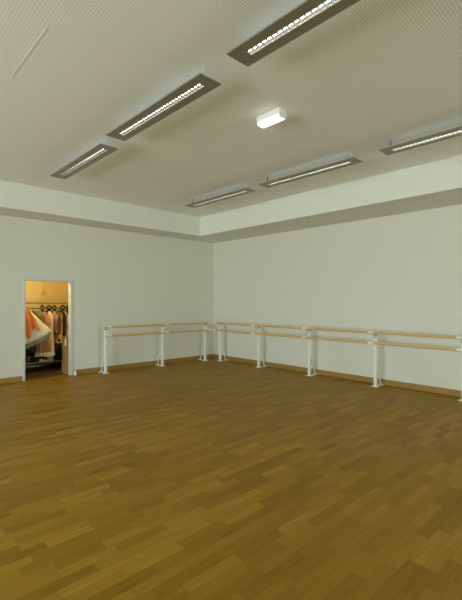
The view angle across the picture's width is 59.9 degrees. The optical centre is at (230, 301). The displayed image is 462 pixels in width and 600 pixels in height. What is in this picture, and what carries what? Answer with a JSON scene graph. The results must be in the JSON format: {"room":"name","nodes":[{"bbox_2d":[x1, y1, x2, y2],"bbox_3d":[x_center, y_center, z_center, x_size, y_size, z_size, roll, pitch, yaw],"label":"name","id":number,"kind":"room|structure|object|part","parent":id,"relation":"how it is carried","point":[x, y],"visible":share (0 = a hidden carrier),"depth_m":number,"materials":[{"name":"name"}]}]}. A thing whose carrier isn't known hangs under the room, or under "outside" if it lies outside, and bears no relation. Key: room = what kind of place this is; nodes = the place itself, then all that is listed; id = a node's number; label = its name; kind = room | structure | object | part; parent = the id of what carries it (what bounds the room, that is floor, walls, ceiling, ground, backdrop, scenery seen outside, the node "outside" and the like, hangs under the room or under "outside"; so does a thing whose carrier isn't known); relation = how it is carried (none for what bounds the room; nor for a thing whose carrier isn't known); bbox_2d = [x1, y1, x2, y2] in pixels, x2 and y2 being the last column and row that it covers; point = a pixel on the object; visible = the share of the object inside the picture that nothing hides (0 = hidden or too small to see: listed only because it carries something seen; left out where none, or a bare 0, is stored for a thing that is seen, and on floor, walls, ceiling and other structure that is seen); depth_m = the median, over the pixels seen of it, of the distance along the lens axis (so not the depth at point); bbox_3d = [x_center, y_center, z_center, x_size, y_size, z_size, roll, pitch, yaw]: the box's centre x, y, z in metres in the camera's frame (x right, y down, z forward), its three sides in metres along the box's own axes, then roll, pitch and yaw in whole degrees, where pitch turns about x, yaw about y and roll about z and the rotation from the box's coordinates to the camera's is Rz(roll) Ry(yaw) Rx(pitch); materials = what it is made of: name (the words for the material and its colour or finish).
{"room":"dance studio","nodes":[
{"label":"dance studio","id":0,"kind":"room"},
{"bbox_2d":[25,281,67,367],"bbox_3d":[-5.133,0.375,10.304,2.450,2.620,0.100,0,0,-43],"label":"wall","id":1,"kind":"structure","parent":0,"point":[36,292],"depth_m":10.50,"materials":[{"name":"beige paint"}]},
{"bbox_2d":[0,215,213,377],"bbox_3d":[-5.741,-0.296,7.344,14.200,3.960,0.130,0,0,-43],"label":"wall","id":2,"kind":"structure","parent":0,"point":[120,278],"depth_m":9.89,"materials":[{"name":"white paint"}]},
{"bbox_2d":[22,278,72,380],"bbox_3d":[-4.070,0.592,8.913,1.067,2.193,0.144,0,0,-43],"label":"door frame","id":3,"kind":"structure","parent":2,"relation":"in","point":[70,282],"depth_m":9.20,"materials":[{"name":"white wood"}]},
{"bbox_2d":[0,354,212,383],"bbox_3d":[-5.697,1.627,7.291,14.200,0.113,0.016,0,0,-43],"label":"baseboard","id":4,"kind":"structure","parent":2,"relation":"attached to","point":[140,364],"depth_m":10.12,"materials":[{"name":"brown wood"}]},
{"bbox_2d":[0,180,230,242],"bbox_3d":[-5.420,-2.027,7.009,14.200,0.496,0.792,0,0,-43],"label":"soffit","id":5,"kind":"structure","parent":2,"relation":"attached to","point":[16,200],"depth_m":8.83,"materials":[{"name":"white paint"}]},
{"bbox_2d":[0,358,461,599],"bbox_3d":[-0.917,1.746,2.223,14.800,0.102,17.650,0,0,-43],"label":"floor","id":6,"kind":"structure","parent":0,"point":[212,479],"depth_m":3.68,"materials":[{"name":"brown wood"}]},
{"bbox_2d":[25,359,61,365],"bbox_3d":[-4.885,1.591,9.936,1.750,0.190,0.720,0,0,-43],"label":"shoe shelf","id":7,"kind":"object","parent":6,"relation":"on","point":[43,359],"visible":0.14,"depth_m":9.79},
{"bbox_2d":[30,355,38,362],"bbox_3d":[-4.766,1.391,9.745,0.180,0.211,0.226,0,0,35],"label":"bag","id":8,"kind":"object","parent":7,"relation":"on","point":[33,359],"visible":0.84,"depth_m":9.67,"materials":[{"name":"black fabric"}]},
{"bbox_2d":[53,348,61,360],"bbox_3d":[-4.353,1.338,10.108,0.181,0.318,0.288,0,0,35],"label":"bag","id":9,"kind":"object","parent":7,"relation":"on","point":[58,354],"visible":0.67,"depth_m":10.03,"materials":[{"name":"black fabric"}]},
{"bbox_2d":[25,308,67,364],"bbox_3d":[-4.497,0.918,9.572,1.873,1.538,0.400,0,0,-43],"label":"rack","id":10,"kind":"object","parent":6,"relation":"on","point":[29,308],"visible":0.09,"depth_m":9.70,"materials":[{"name":"grey metal"}]},
{"bbox_2d":[35,309,51,356],"bbox_3d":[-4.460,0.726,9.561,0.383,1.157,0.438,0,0,-43],"label":"skirt","id":11,"kind":"object","parent":10,"relation":"hanging from","point":[43,348],"visible":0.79,"depth_m":9.42,"materials":[{"name":"beige fabric"}]},
{"bbox_2d":[62,360,67,373],"bbox_3d":[-3.780,1.544,9.570,0.387,0.291,0.330,0,0,-43],"label":"cardboard box","id":12,"kind":"object","parent":6,"relation":"on","point":[64,363],"visible":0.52,"depth_m":9.39,"materials":[{"name":"brown cardboard"}]},
{"bbox_2d":[62,348,67,361],"bbox_3d":[-3.779,1.253,9.570,0.375,0.289,0.320,0,0,-43],"label":"cardboard box","id":13,"kind":"object","parent":12,"relation":"on","point":[64,351],"visible":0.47,"depth_m":9.43,"materials":[{"name":"brown cardboard"}]},
{"bbox_2d":[62,335,67,348],"bbox_3d":[-3.777,0.960,9.571,0.384,0.294,0.330,0,0,-43],"label":"cardboard box","id":14,"kind":"object","parent":13,"relation":"on","point":[64,338],"visible":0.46,"depth_m":9.40,"materials":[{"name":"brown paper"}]},
{"bbox_2d":[99,326,111,373],"bbox_3d":[-2.986,1.128,9.477,0.172,1.126,0.502,0,0,-43],"label":"support","id":15,"kind":"object","parent":6,"relation":"on","point":[106,335],"visible":1,"depth_m":9.44,"materials":[{"name":"metal"}]},
{"bbox_3d":[-2.962,1.171,9.468,0.056,1.018,0.056,0,0,-43],"label":"post","id":16,"kind":"part","parent":15,"relation":"part of","materials":[{"name":"white metal"}]},
{"bbox_2d":[112,324,165,327],"bbox_3d":[-2.245,0.595,9.867,1.484,0.045,0.045,0,0,-43],"label":"rail","id":17,"kind":"object","parent":15,"relation":"attached to","point":[149,324],"visible":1,"depth_m":9.82,"materials":[{"name":"brown wood"}]},
{"bbox_2d":[112,332,165,336],"bbox_3d":[-2.246,0.801,9.867,1.484,0.045,0.045,0,0,-43],"label":"rail","id":18,"kind":"object","parent":15,"relation":"attached to","point":[153,332],"visible":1,"depth_m":9.84,"materials":[{"name":"brown wood"}]},
{"bbox_2d":[156,324,168,366],"bbox_3d":[-1.823,1.132,10.574,0.150,1.126,0.502,0,0,-43],"label":"support","id":19,"kind":"object","parent":6,"relation":"on","point":[162,327],"visible":1,"depth_m":10.54,"materials":[{"name":"metal"}]},
{"bbox_3d":[-1.806,1.174,10.557,0.056,1.018,0.056,0,0,-43],"label":"post","id":20,"kind":"part","parent":19,"relation":"part of","materials":[{"name":"white metal"}]},
{"bbox_2d":[169,329,208,332],"bbox_3d":[-1.138,0.804,10.912,1.354,0.045,0.045,0,0,-43],"label":"rail","id":21,"kind":"object","parent":19,"relation":"attached to","point":[204,329],"visible":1,"depth_m":10.89,"materials":[{"name":"brown wood"}]},
{"bbox_2d":[169,322,208,324],"bbox_3d":[-1.137,0.598,10.912,1.354,0.045,0.045,0,0,-43],"label":"rail","id":22,"kind":"object","parent":19,"relation":"attached to","point":[196,322],"visible":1,"depth_m":10.87,"materials":[{"name":"brown wood"}]},
{"bbox_2d":[197,322,211,360],"bbox_3d":[-0.762,1.135,11.575,0.150,1.126,0.502,0,0,-43],"label":"support","id":23,"kind":"object","parent":6,"relation":"on","point":[205,325],"visible":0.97,"depth_m":11.53,"materials":[{"name":"metal"}]},
{"bbox_3d":[-0.746,1.177,11.557,0.056,1.018,0.056,0,0,-43],"label":"post","id":24,"kind":"part","parent":23,"relation":"part of","materials":[{"name":"white metal"}]},
{"bbox_2d":[213,322,225,360],"bbox_3d":[-0.294,1.136,11.509,0.502,1.126,0.150,0,0,-43],"label":"support","id":25,"kind":"object","parent":6,"relation":"on","point":[218,326],"visible":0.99,"depth_m":11.47,"materials":[{"name":"metal"}]},
{"bbox_3d":[-0.311,1.178,11.493,0.056,1.018,0.056,0,0,-43],"label":"post","id":26,"kind":"part","parent":25,"relation":"part of","materials":[{"name":"white metal"}]},
{"bbox_2d":[251,324,266,367],"bbox_3d":[0.739,1.139,10.415,0.502,1.126,0.150,0,0,-43],"label":"support","id":27,"kind":"object","parent":6,"relation":"on","point":[257,328],"visible":1,"depth_m":10.37,"materials":[{"name":"metal"}]},
{"bbox_2d":[216,322,251,325],"bbox_3d":[0.061,0.601,10.808,0.045,0.045,1.401,0,0,-43],"label":"rail","id":28,"kind":"object","parent":27,"relation":"attached to","point":[216,322],"visible":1,"depth_m":10.75,"materials":[{"name":"brown wood"}]},
{"bbox_2d":[216,329,251,333],"bbox_3d":[0.061,0.807,10.808,0.045,0.045,1.401,0,0,-43],"label":"rail","id":29,"kind":"object","parent":27,"relation":"attached to","point":[216,329],"visible":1,"depth_m":10.72,"materials":[{"name":"brown wood"}]},
{"bbox_3d":[0.722,1.181,10.398,0.056,1.018,0.056,0,0,-43],"label":"post","id":30,"kind":"part","parent":27,"relation":"part of","materials":[{"name":"white metal"}]},
{"bbox_2d":[302,327,317,375],"bbox_3d":[1.826,1.142,9.261,0.502,1.126,0.150,0,0,-43],"label":"support","id":31,"kind":"object","parent":6,"relation":"on","point":[308,332],"visible":1,"depth_m":9.22,"materials":[{"name":"metal"}]},
{"bbox_2d":[254,324,301,328],"bbox_3d":[1.121,0.604,9.684,0.045,0.045,1.481,0,0,-43],"label":"rail","id":32,"kind":"object","parent":31,"relation":"attached to","point":[255,324],"visible":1,"depth_m":9.62,"materials":[{"name":"brown wood"}]},
{"bbox_2d":[254,333,301,337],"bbox_3d":[1.121,0.810,9.684,0.045,0.045,1.481,0,0,-43],"label":"rail","id":33,"kind":"object","parent":31,"relation":"attached to","point":[254,333],"visible":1,"depth_m":9.63,"materials":[{"name":"brown wood"}]},
{"bbox_3d":[1.809,1.184,9.245,0.056,1.018,0.056,0,0,-43],"label":"post","id":34,"kind":"part","parent":31,"relation":"part of","materials":[{"name":"white metal"}]},
{"bbox_2d":[306,337,367,343],"bbox_3d":[2.215,0.813,8.524,0.045,0.045,1.501,0,0,-43],"label":"rail","id":35,"kind":"object","parent":31,"relation":"attached to","point":[329,339],"visible":1,"depth_m":8.45,"materials":[{"name":"brown wood"}]},
{"bbox_2d":[368,331,384,386],"bbox_3d":[2.928,1.145,8.094,0.502,1.126,0.150,0,0,-43],"label":"support","id":36,"kind":"object","parent":6,"relation":"on","point":[375,337],"visible":0.98,"depth_m":8.05,"materials":[{"name":"metal"}]},
{"bbox_2d":[306,327,367,332],"bbox_3d":[2.216,0.607,8.524,0.045,0.045,1.501,0,0,-43],"label":"rail","id":37,"kind":"object","parent":36,"relation":"attached to","point":[323,329],"visible":1,"depth_m":8.46,"materials":[{"name":"brown wood"}]},
{"bbox_3d":[2.910,1.187,8.078,0.056,1.018,0.056,0,0,-43],"label":"post","id":38,"kind":"part","parent":36,"relation":"part of","materials":[{"name":"white metal"}]},
{"bbox_2d":[373,331,455,338],"bbox_3d":[3.317,0.610,7.356,0.045,0.045,1.501,0,0,-43],"label":"rail","id":39,"kind":"object","parent":36,"relation":"attached to","point":[374,332],"visible":1,"depth_m":7.28,"materials":[{"name":"brown wood"}]},
{"bbox_2d":[456,336,461,400],"bbox_3d":[4.029,1.148,6.926,0.502,1.126,0.150,0,0,-43],"label":"support","id":40,"kind":"object","parent":6,"relation":"on","point":[457,337],"visible":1,"depth_m":6.78,"materials":[{"name":"metal"}]},
{"bbox_2d":[373,342,455,350],"bbox_3d":[3.316,0.816,7.356,0.045,0.045,1.501,0,0,-43],"label":"rail","id":41,"kind":"object","parent":40,"relation":"attached to","point":[377,343],"visible":1,"depth_m":7.29,"materials":[{"name":"brown wood"}]},
{"bbox_2d":[0,0,461,217],"bbox_3d":[-0.315,-2.321,1.597,14.800,0.120,15.930,0,0,-43],"label":"ceiling","id":42,"kind":"structure","parent":0,"point":[373,73],"depth_m":4.39,"materials":[{"name":"perforated acoustic panel"}]},
{"bbox_2d":[11,28,46,77],"bbox_3d":[-1.872,-2.264,3.689,0.011,0.002,1.010,0,0,-43],"label":"trim","id":43,"kind":"structure","parent":42,"relation":"attached to","point":[45,28],"depth_m":3.65,"materials":[{"name":"white paint"}]},
{"bbox_2d":[50,143,117,178],"bbox_3d":[-2.301,-2.186,6.144,0.265,0.162,1.890,0,0,-43],"label":"pendant lamp","id":44,"kind":"object","parent":42,"relation":"attached to","point":[100,151],"visible":1,"depth_m":6.01,"materials":[{"name":"metal"}]},
{"bbox_2d":[106,67,220,140],"bbox_3d":[-0.839,-2.181,4.484,0.265,0.162,1.890,0,0,-43],"label":"pendant lamp","id":45,"kind":"object","parent":42,"relation":"attached to","point":[200,84],"visible":1,"depth_m":4.32,"materials":[{"name":"metal"}]},
{"bbox_2d":[123,85,201,132],"bbox_3d":[-0.839,-2.138,4.484,0.092,0.003,1.662,0,0,-43],"label":"diffuser","id":46,"kind":"object","parent":45,"relation":"attached to","point":[166,106],"depth_m":4.42,"materials":[{"name":"white plastic"}]},
{"bbox_2d":[185,188,255,207],"bbox_3d":[-0.270,-2.180,8.217,0.265,0.162,1.890,0,0,-43],"label":"pendant lamp","id":47,"kind":"object","parent":42,"relation":"attached to","point":[244,190],"visible":1,"depth_m":8.10,"materials":[{"name":"metal"}]},
{"bbox_2d":[257,107,285,127],"bbox_3d":[0.483,-2.205,4.824,0.130,0.108,0.360,0,0,-43],"label":"ceiling light","id":48,"kind":"object","parent":42,"relation":"attached to","point":[278,114],"visible":1,"depth_m":4.76,"materials":[{"name":"white plastic"}]},
{"bbox_2d":[258,114,283,127],"bbox_3d":[0.480,-2.170,4.829,0.119,0.038,0.341,0,0,-43],"label":"diffuser","id":49,"kind":"object","parent":48,"relation":"attached to","point":[270,119],"depth_m":4.79,"materials":[{"name":"white plastic"}]},
{"bbox_2d":[226,0,359,66],"bbox_3d":[0.703,-2.177,2.812,0.265,0.162,1.890,0,0,-43],"label":"pendant lamp","id":50,"kind":"object","parent":42,"relation":"attached to","point":[309,14],"visible":1,"depth_m":3.09,"materials":[{"name":"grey metal"}]},
{"bbox_2d":[250,0,334,52],"bbox_3d":[0.703,-2.134,2.812,0.092,0.003,1.662,0,0,-43],"label":"diffuser","id":51,"kind":"object","parent":50,"relation":"attached to","point":[321,7],"depth_m":3.08,"materials":[{"name":"white plastic"}]},
{"bbox_2d":[258,151,362,187],"bbox_3d":[1.232,-2.175,6.624,0.265,0.162,1.890,0,0,-43],"label":"pendant lamp","id":52,"kind":"object","parent":42,"relation":"attached to","point":[350,161],"visible":1,"depth_m":6.51,"materials":[{"name":"metal"}]},
{"bbox_2d":[379,126,461,154],"bbox_3d":[2.793,-2.171,4.969,0.265,0.162,1.890,0,0,-43],"label":"pendant lamp","id":53,"kind":"object","parent":42,"relation":"attached to","point":[457,131],"visible":1,"depth_m":5.25,"materials":[{"name":"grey metal"}]},
{"bbox_2d":[213,204,461,390],"bbox_3d":[4.814,-0.266,6.646,0.200,3.960,15.630,0,0,-43],"label":"wall","id":54,"kind":"structure","parent":0,"point":[398,273],"depth_m":8.75,"materials":[{"name":"white paint"}]},
{"bbox_2d":[200,155,461,240],"bbox_3d":[4.641,-1.999,5.844,1.160,0.496,14.708,0,0,-43],"label":"soffit","id":55,"kind":"structure","parent":54,"relation":"attached to","point":[437,184],"depth_m":7.79,"materials":[{"name":"white paint"}]},
{"bbox_2d":[213,354,461,396],"bbox_3d":[4.780,1.657,6.519,0.016,0.113,15.484,0,0,-43],"label":"baseboard","id":56,"kind":"structure","parent":54,"relation":"attached to","point":[426,388],"depth_m":8.71,"materials":[{"name":"brown wood"}]},
{"bbox_3d":[-4.693,0.222,9.509,0.038,0.185,0.408,0,0,-43],"label":"clothes hanger","id":57,"kind":"object","parent":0,"visible":0},
{"bbox_2d":[29,311,36,351],"bbox_3d":[-4.677,0.698,9.499,0.118,0.952,0.442,0,0,-43],"label":"gown","id":58,"kind":"object","parent":57,"relation":"hanging from","point":[33,348],"visible":0.16,"depth_m":9.40,"materials":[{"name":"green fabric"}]},
{"bbox_3d":[-4.504,0.223,9.688,0.038,0.185,0.408,0,0,-43],"label":"clothes hanger","id":59,"kind":"object","parent":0,"visible":0},
{"bbox_2d":[43,312,47,325],"bbox_3d":[-4.501,0.708,9.692,0.091,0.932,0.460,0,0,-43],"label":"gown","id":60,"kind":"object","parent":59,"relation":"hanging from","point":[45,315],"visible":0.25,"depth_m":9.58,"materials":[{"name":"fabric"}]},
{"bbox_3d":[-4.414,0.223,9.772,0.038,0.185,0.408,0,0,-43],"label":"clothes hanger","id":61,"kind":"object","parent":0,"visible":0},
{"bbox_2d":[47,311,54,355],"bbox_3d":[-4.412,0.763,9.776,0.173,1.062,0.536,0,0,-43],"label":"gown","id":62,"kind":"object","parent":61,"relation":"hanging from","point":[50,316],"visible":0.52,"depth_m":9.65,"materials":[{"name":"beige fabric"}]},
{"bbox_3d":[-4.339,0.223,9.843,0.038,0.185,0.408,0,0,-43],"label":"clothes hanger","id":63,"kind":"object","parent":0,"visible":0},
{"bbox_2d":[52,311,57,332],"bbox_3d":[-4.335,0.491,9.847,0.070,0.527,0.455,0,0,-43],"label":"gown","id":64,"kind":"object","parent":63,"relation":"hanging from","point":[55,330],"visible":0.6,"depth_m":9.75,"materials":[{"name":"fabric"}]},
{"bbox_3d":[-4.288,0.224,9.891,0.038,0.185,0.408,0,0,-43],"label":"clothes hanger","id":65,"kind":"object","parent":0,"visible":0},
{"bbox_2d":[56,311,60,332],"bbox_3d":[-4.284,0.491,9.895,0.060,0.527,0.463,0,0,-43],"label":"gown","id":66,"kind":"object","parent":65,"relation":"hanging from","point":[59,315],"visible":0.54,"depth_m":9.79,"materials":[{"name":"fabric"}]},
{"bbox_3d":[-4.242,0.224,9.935,0.038,0.185,0.408,0,0,-43],"label":"clothes hanger","id":67,"kind":"object","parent":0,"visible":0},
{"bbox_2d":[54,312,62,347],"bbox_3d":[-4.285,0.694,9.896,0.185,0.862,0.515,0,0,-43],"label":"gown","id":68,"kind":"object","parent":67,"relation":"hanging from","point":[57,336],"visible":0.62,"depth_m":9.81,"materials":[{"name":"fabric"}]},
{"bbox_3d":[-4.203,0.224,9.971,0.038,0.185,0.408,0,0,-43],"label":"clothes hanger","id":69,"kind":"object","parent":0,"visible":0},
{"bbox_2d":[58,311,64,348],"bbox_3d":[-4.188,0.704,9.962,0.060,0.942,0.492,0,0,-43],"label":"gown","id":70,"kind":"object","parent":69,"relation":"hanging from","point":[63,333],"visible":0.28,"depth_m":9.88,"materials":[{"name":"red fabric"}]},
{"bbox_3d":[-4.148,0.224,10.023,0.038,0.185,0.408,0,0,-43],"label":"clothes hanger","id":71,"kind":"object","parent":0,"visible":0},
{"bbox_2d":[64,311,67,335],"bbox_3d":[-4.145,0.554,10.027,0.092,0.642,0.468,0,0,-43],"label":"gown","id":72,"kind":"object","parent":71,"relation":"hanging from","point":[66,314],"visible":0.36,"depth_m":9.92,"materials":[{"name":"fabric"}]},
{"bbox_3d":[-4.587,0.223,9.609,0.038,0.185,0.408,0,0,-43],"label":"clothes hanger","id":73,"kind":"object","parent":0,"visible":0},
{"bbox_2d":[36,311,43,322],"bbox_3d":[-4.576,0.418,9.606,0.117,0.392,0.415,0,0,-43],"label":"jacket","id":74,"kind":"object","parent":73,"relation":"hanging from","point":[40,316],"visible":0.48,"depth_m":9.51,"materials":[{"name":"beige fabric"}]},
{"bbox_3d":[-4.750,-0.023,8.916,0.164,0.153,0.034,0,0,-43],"label":"clothes hanger","id":75,"kind":"object","parent":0,"visible":0},
{"bbox_2d":[25,305,51,348],"bbox_3d":[-4.535,0.593,8.989,0.497,1.181,1.005,0,0,39],"label":"dress","id":76,"kind":"object","parent":75,"relation":"hanging from","point":[36,331],"visible":0.34,"depth_m":8.91,"materials":[{"name":"white fabric"}]}
]}

